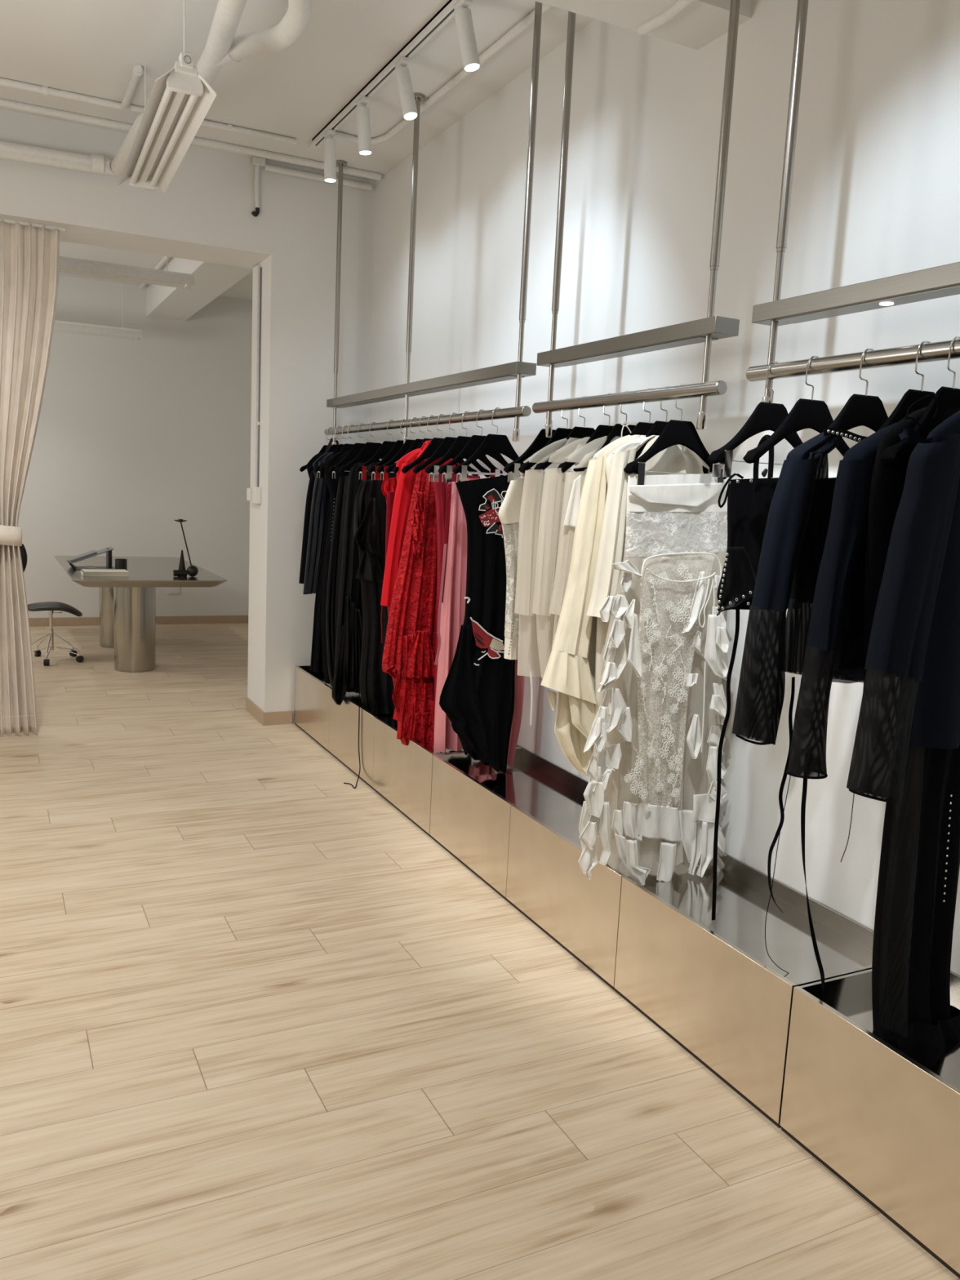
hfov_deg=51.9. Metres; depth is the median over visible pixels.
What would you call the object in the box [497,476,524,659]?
white garment
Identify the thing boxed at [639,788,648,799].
flower
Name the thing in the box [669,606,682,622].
flower
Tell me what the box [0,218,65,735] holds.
curtain
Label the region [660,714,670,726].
flower
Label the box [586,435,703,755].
blouse
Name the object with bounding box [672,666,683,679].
flower
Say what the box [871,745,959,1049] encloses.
trousers
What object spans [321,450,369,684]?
dress
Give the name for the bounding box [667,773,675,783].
flower
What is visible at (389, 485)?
camisole
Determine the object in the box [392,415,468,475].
clothes hanger
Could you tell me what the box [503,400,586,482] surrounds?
hanger
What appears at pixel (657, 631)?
flower
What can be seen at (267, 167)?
conduit
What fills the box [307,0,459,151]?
track
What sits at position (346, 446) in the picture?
clothes hanger
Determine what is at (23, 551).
office chair
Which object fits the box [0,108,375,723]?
wall
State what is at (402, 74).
track spotlight
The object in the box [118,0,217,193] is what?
light
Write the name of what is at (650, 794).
dress
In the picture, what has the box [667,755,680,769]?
flower
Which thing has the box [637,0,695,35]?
conduit
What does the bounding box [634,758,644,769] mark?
flower
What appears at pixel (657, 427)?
clothes hanger
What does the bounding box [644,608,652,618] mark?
flower
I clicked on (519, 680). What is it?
skirt
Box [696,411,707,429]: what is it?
socket
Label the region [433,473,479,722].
gown
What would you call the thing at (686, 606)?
flower
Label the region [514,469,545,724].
blouse
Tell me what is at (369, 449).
clothes hanger
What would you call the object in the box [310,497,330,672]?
trousers
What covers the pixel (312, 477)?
jacket
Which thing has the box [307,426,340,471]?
clothes hanger
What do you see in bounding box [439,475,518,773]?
dress
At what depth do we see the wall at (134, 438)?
10.08 m
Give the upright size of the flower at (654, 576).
0.029 m
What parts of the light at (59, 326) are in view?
suspension cord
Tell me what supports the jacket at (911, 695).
hanging from the clothes hanger
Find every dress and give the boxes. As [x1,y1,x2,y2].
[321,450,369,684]
[331,462,396,705]
[343,475,395,788]
[382,469,436,747]
[433,481,466,752]
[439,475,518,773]
[540,435,644,775]
[577,473,729,885]
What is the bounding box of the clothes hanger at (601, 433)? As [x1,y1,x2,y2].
[557,392,613,472]
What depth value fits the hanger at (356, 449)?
5.54 m
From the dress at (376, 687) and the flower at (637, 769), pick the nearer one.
the flower at (637, 769)
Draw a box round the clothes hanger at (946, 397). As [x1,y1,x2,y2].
[880,336,959,462]
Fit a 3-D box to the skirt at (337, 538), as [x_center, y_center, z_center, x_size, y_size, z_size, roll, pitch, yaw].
[-0.684,-0.334,5.696,0.422,1.203,0.140,-2,10,-26]
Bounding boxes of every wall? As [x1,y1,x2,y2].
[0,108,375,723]
[17,275,252,617]
[368,0,959,975]
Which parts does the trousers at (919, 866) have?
sheer panel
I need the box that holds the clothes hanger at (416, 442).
[385,416,426,473]
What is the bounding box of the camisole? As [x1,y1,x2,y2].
[381,477,396,504]
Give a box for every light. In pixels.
[53,285,142,340]
[58,256,195,288]
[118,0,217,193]
[879,302,893,305]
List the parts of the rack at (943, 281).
rail, shelf underside panel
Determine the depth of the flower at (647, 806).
3.11 m
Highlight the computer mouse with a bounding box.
[84,565,97,568]
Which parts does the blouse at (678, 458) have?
shoulder panel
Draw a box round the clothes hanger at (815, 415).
[742,355,849,463]
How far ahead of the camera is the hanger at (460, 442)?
4.33 m
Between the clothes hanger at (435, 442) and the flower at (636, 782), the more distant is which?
the clothes hanger at (435, 442)
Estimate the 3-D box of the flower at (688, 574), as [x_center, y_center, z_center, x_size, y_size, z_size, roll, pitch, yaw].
[0.644,-0.189,3.043,0.036,0.036,0.002,-2,10,-26]
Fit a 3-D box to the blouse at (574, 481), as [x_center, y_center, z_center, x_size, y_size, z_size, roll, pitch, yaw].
[0.426,-0.278,3.361,0.443,0.817,0.108,-2,10,-31]
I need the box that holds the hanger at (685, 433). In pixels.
[623,384,726,484]
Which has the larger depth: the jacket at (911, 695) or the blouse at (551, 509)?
the blouse at (551, 509)
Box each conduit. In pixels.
[0,64,142,110]
[0,97,381,180]
[130,104,296,144]
[138,256,169,288]
[246,265,262,503]
[263,164,372,190]
[333,3,551,144]
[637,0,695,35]
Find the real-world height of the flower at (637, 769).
0.046 m
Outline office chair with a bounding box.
[19,543,26,571]
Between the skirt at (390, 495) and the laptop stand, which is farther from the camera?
the laptop stand
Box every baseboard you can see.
[28,615,248,626]
[245,697,263,724]
[262,711,292,725]
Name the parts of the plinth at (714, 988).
panel, panel, panel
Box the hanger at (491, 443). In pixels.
[452,407,533,482]
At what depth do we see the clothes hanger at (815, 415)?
2.52 m
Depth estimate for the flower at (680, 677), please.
3.10 m
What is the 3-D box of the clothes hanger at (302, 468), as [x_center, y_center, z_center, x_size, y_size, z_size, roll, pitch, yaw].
[-0.923,-1.170,6.087,0.374,0.281,0.039,-1,9,-25]
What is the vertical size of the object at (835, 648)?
1.416 m
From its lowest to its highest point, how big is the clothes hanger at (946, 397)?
0.281 m
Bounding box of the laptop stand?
[66,546,115,569]
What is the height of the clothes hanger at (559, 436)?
0.281 m
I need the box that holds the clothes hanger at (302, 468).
[299,427,332,471]
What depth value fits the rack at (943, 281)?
2.47 m
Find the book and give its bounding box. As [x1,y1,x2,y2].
[80,568,128,576]
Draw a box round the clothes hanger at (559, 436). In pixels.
[518,398,591,472]
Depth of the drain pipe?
3.78 m
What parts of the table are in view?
leg, leg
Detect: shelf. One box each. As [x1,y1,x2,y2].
[326,361,536,408]
[536,315,739,368]
[751,262,959,326]
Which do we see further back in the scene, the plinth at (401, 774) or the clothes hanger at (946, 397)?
the plinth at (401, 774)
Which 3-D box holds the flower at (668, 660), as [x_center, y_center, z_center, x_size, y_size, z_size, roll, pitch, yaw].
[0.595,0.061,3.062,0.035,0.035,0.002,-2,10,-26]
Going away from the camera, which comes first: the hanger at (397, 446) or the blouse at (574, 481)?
the blouse at (574, 481)
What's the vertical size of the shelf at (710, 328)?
0.046 m
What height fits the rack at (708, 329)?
1.656 m
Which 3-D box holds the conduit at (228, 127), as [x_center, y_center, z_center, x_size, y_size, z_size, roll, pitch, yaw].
[-1.399,-2.730,5.228,0.860,0.040,0.040,-2,10,-26]
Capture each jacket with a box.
[298,438,338,583]
[302,451,333,594]
[380,440,460,606]
[846,410,959,803]
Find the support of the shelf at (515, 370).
attached to the rack at (518, 370)
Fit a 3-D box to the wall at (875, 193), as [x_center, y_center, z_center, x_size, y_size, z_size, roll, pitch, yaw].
[1.399,-0.439,2.280,0.150,3.420,9.330,-2,10,-26]
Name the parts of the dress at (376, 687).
cord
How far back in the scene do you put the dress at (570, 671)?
3.11 m
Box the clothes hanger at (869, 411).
[827,348,888,431]
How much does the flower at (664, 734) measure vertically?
0.032 m
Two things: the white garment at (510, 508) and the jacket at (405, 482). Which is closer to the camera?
the white garment at (510, 508)
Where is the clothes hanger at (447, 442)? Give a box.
[413,413,489,477]
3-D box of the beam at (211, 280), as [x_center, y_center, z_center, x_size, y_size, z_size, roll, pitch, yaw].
[-2.264,-3.083,8.145,0.375,0.290,4.150,-2,10,-26]
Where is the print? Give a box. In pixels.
[478,488,506,537]
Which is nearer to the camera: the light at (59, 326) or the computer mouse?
the computer mouse
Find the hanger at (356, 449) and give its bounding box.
[328,423,380,479]
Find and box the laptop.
[68,550,97,562]
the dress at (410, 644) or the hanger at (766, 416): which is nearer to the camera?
the hanger at (766, 416)
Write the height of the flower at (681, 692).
0.046 m
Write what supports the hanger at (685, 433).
hanging from the rack at (708, 329)
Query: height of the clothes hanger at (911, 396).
0.281 m
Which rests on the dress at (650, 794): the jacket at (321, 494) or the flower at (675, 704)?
the flower at (675, 704)
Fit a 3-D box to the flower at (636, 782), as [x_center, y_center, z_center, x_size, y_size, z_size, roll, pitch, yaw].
[0.489,0.459,3.079,0.049,0.049,0.002,-2,10,-26]
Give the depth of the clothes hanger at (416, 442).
4.75 m
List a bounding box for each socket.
[170,588,177,591]
[512,428,519,441]
[544,423,552,437]
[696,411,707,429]
[761,395,771,402]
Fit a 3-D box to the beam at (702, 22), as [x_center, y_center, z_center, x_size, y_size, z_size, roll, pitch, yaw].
[-1.342,-2.104,2.147,4.800,0.350,0.270,-2,10,-26]
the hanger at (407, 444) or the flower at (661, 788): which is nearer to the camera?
the flower at (661, 788)
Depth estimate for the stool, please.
8.09 m
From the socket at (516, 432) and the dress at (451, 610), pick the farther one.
the dress at (451, 610)
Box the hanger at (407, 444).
[376,417,417,479]
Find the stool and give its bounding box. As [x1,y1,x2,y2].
[27,601,84,665]
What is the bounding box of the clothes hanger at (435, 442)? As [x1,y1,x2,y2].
[401,413,478,475]
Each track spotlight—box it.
[323,128,336,182]
[355,95,372,155]
[395,56,417,119]
[453,0,479,71]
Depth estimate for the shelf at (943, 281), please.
2.36 m
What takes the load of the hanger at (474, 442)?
hanging from the rack at (518, 370)
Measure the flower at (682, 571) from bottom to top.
0.043 m
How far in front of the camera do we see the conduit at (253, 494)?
6.27 m
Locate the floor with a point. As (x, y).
(257, 1022)
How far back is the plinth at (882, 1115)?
2.22 m
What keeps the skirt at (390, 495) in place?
hanging from the hanger at (407, 444)
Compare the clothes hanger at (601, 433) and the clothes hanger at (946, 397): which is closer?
the clothes hanger at (946, 397)
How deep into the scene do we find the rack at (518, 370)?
4.58 m
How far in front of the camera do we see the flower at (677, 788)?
3.15 m
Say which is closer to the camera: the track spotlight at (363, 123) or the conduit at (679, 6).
the conduit at (679, 6)
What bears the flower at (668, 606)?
on the dress at (650, 794)
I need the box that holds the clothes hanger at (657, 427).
[634,386,708,473]
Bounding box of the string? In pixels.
[621,421,631,437]
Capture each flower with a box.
[623,773,631,782]
[629,767,641,781]
[630,779,643,794]
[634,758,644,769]
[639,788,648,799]
[642,643,651,653]
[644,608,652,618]
[644,803,651,810]
[645,621,656,635]
[646,746,655,757]
[648,574,656,583]
[648,630,658,643]
[652,680,661,691]
[655,782,663,791]
[657,663,667,675]
[658,746,669,758]
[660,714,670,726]
[661,727,669,737]
[662,733,675,748]
[666,601,674,611]
[666,653,675,665]
[667,682,680,697]
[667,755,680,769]
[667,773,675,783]
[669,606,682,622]
[670,703,678,713]
[671,787,679,797]
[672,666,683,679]
[675,688,687,702]
[677,563,688,577]
[677,598,690,614]
[678,609,689,623]
[678,672,688,687]
[684,573,693,584]
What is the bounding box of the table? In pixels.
[53,555,226,672]
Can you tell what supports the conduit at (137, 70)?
attached to the ceiling
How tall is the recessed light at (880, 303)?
0.003 m
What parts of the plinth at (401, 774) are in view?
panel, panel, panel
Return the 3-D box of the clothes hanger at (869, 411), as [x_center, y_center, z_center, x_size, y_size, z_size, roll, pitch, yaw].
[0.929,-0.559,2.378,0.374,0.281,0.039,-1,9,-24]
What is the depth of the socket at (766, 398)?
2.66 m
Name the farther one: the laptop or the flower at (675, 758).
the laptop
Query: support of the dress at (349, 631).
hanging from the clothes hanger at (369, 449)
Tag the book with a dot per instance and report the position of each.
(85, 572)
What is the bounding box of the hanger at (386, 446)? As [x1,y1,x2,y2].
[355,420,395,479]
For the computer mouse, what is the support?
on the laptop stand
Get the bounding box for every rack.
[324,1,542,444]
[532,0,740,437]
[746,0,959,402]
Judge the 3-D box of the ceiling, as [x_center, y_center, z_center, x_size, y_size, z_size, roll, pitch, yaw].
[-1.307,-2.496,3.182,6.200,0.120,14.350,-2,10,-26]
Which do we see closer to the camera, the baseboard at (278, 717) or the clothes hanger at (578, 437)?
the clothes hanger at (578, 437)
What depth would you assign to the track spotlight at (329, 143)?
5.20 m
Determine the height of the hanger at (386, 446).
0.314 m
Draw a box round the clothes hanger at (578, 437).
[533,395,595,470]
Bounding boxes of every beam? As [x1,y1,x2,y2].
[146,257,253,320]
[533,0,752,49]
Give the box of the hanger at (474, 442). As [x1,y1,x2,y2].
[437,408,520,482]
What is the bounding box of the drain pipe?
[0,0,311,176]
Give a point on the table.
(127, 604)
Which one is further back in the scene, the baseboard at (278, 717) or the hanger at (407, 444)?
the baseboard at (278, 717)
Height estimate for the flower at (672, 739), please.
0.050 m
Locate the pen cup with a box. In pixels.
[115,558,127,570]
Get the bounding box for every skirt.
[325,475,348,686]
[381,492,395,643]
[466,478,524,767]
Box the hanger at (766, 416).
[707,360,803,477]
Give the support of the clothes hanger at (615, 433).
hanging from the rack at (708, 329)
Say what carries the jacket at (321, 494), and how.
hanging from the clothes hanger at (333, 447)
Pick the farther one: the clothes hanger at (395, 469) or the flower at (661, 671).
the clothes hanger at (395, 469)
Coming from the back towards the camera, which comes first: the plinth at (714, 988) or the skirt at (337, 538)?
the skirt at (337, 538)
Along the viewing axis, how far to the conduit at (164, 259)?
8.69 m
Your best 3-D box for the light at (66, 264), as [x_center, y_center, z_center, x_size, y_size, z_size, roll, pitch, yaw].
[-2.815,-2.817,6.870,1.585,0.485,0.199,-2,10,-26]
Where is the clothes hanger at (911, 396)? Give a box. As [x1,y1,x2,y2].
[877,340,935,431]
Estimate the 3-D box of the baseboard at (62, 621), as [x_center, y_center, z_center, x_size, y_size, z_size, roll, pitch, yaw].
[-4.614,-0.175,9.820,5.650,0.085,0.012,-2,10,-26]
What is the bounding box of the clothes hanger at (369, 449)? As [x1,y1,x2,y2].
[339,422,394,472]
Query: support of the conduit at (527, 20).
attached to the ceiling
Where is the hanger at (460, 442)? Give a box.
[425,411,503,481]
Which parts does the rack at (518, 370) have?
rail, shelf underside panel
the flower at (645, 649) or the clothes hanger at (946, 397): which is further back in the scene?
the flower at (645, 649)
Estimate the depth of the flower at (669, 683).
3.09 m
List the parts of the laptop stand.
plate, plate, support leg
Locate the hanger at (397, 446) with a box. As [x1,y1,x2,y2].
[368,418,404,479]
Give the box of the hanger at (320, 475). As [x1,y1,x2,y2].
[314,425,347,478]
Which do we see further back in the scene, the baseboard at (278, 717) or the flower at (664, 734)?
the baseboard at (278, 717)
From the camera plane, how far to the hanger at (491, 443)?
4.08 m
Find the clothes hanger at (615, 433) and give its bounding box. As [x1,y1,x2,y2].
[573,391,635,471]
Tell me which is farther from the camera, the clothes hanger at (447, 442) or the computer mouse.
the computer mouse
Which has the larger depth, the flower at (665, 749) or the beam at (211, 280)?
the beam at (211, 280)
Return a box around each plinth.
[293,665,522,836]
[429,746,873,1128]
[779,968,959,1278]
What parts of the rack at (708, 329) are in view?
rail, shelf underside panel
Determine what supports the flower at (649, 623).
on the dress at (650, 794)
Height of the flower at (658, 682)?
0.035 m
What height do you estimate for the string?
0.062 m
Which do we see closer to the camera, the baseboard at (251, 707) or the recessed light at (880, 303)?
the recessed light at (880, 303)
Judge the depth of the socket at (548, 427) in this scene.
3.71 m
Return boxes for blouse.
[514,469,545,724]
[532,467,586,678]
[549,471,586,647]
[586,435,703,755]
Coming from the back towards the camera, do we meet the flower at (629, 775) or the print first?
the print
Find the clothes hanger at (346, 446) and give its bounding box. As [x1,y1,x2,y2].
[319,424,354,472]
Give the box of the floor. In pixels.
[0,622,959,1279]
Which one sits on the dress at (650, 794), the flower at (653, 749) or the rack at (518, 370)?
the flower at (653, 749)
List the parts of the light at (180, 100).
suspension cord, suspension cord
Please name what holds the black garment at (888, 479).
hanging from the clothes hanger at (946, 397)
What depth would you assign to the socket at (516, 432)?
3.93 m
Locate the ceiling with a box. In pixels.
[0,0,595,300]
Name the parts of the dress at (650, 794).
lace panel, waist cord, cord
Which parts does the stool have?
leg, leg, leg, seat, leg, leg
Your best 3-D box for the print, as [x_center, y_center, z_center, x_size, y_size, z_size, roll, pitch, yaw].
[0.051,-0.520,4.032,0.126,0.200,0.004,-2,10,-26]
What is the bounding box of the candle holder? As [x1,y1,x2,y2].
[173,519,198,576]
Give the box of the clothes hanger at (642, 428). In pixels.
[629,387,653,435]
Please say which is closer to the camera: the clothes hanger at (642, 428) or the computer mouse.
the clothes hanger at (642, 428)
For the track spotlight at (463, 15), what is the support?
attached to the track
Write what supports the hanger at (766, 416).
hanging from the rack at (943, 281)
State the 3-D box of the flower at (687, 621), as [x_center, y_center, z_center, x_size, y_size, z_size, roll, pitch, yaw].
[0.633,-0.072,3.058,0.043,0.043,0.002,-2,10,-26]
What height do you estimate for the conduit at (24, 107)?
0.040 m

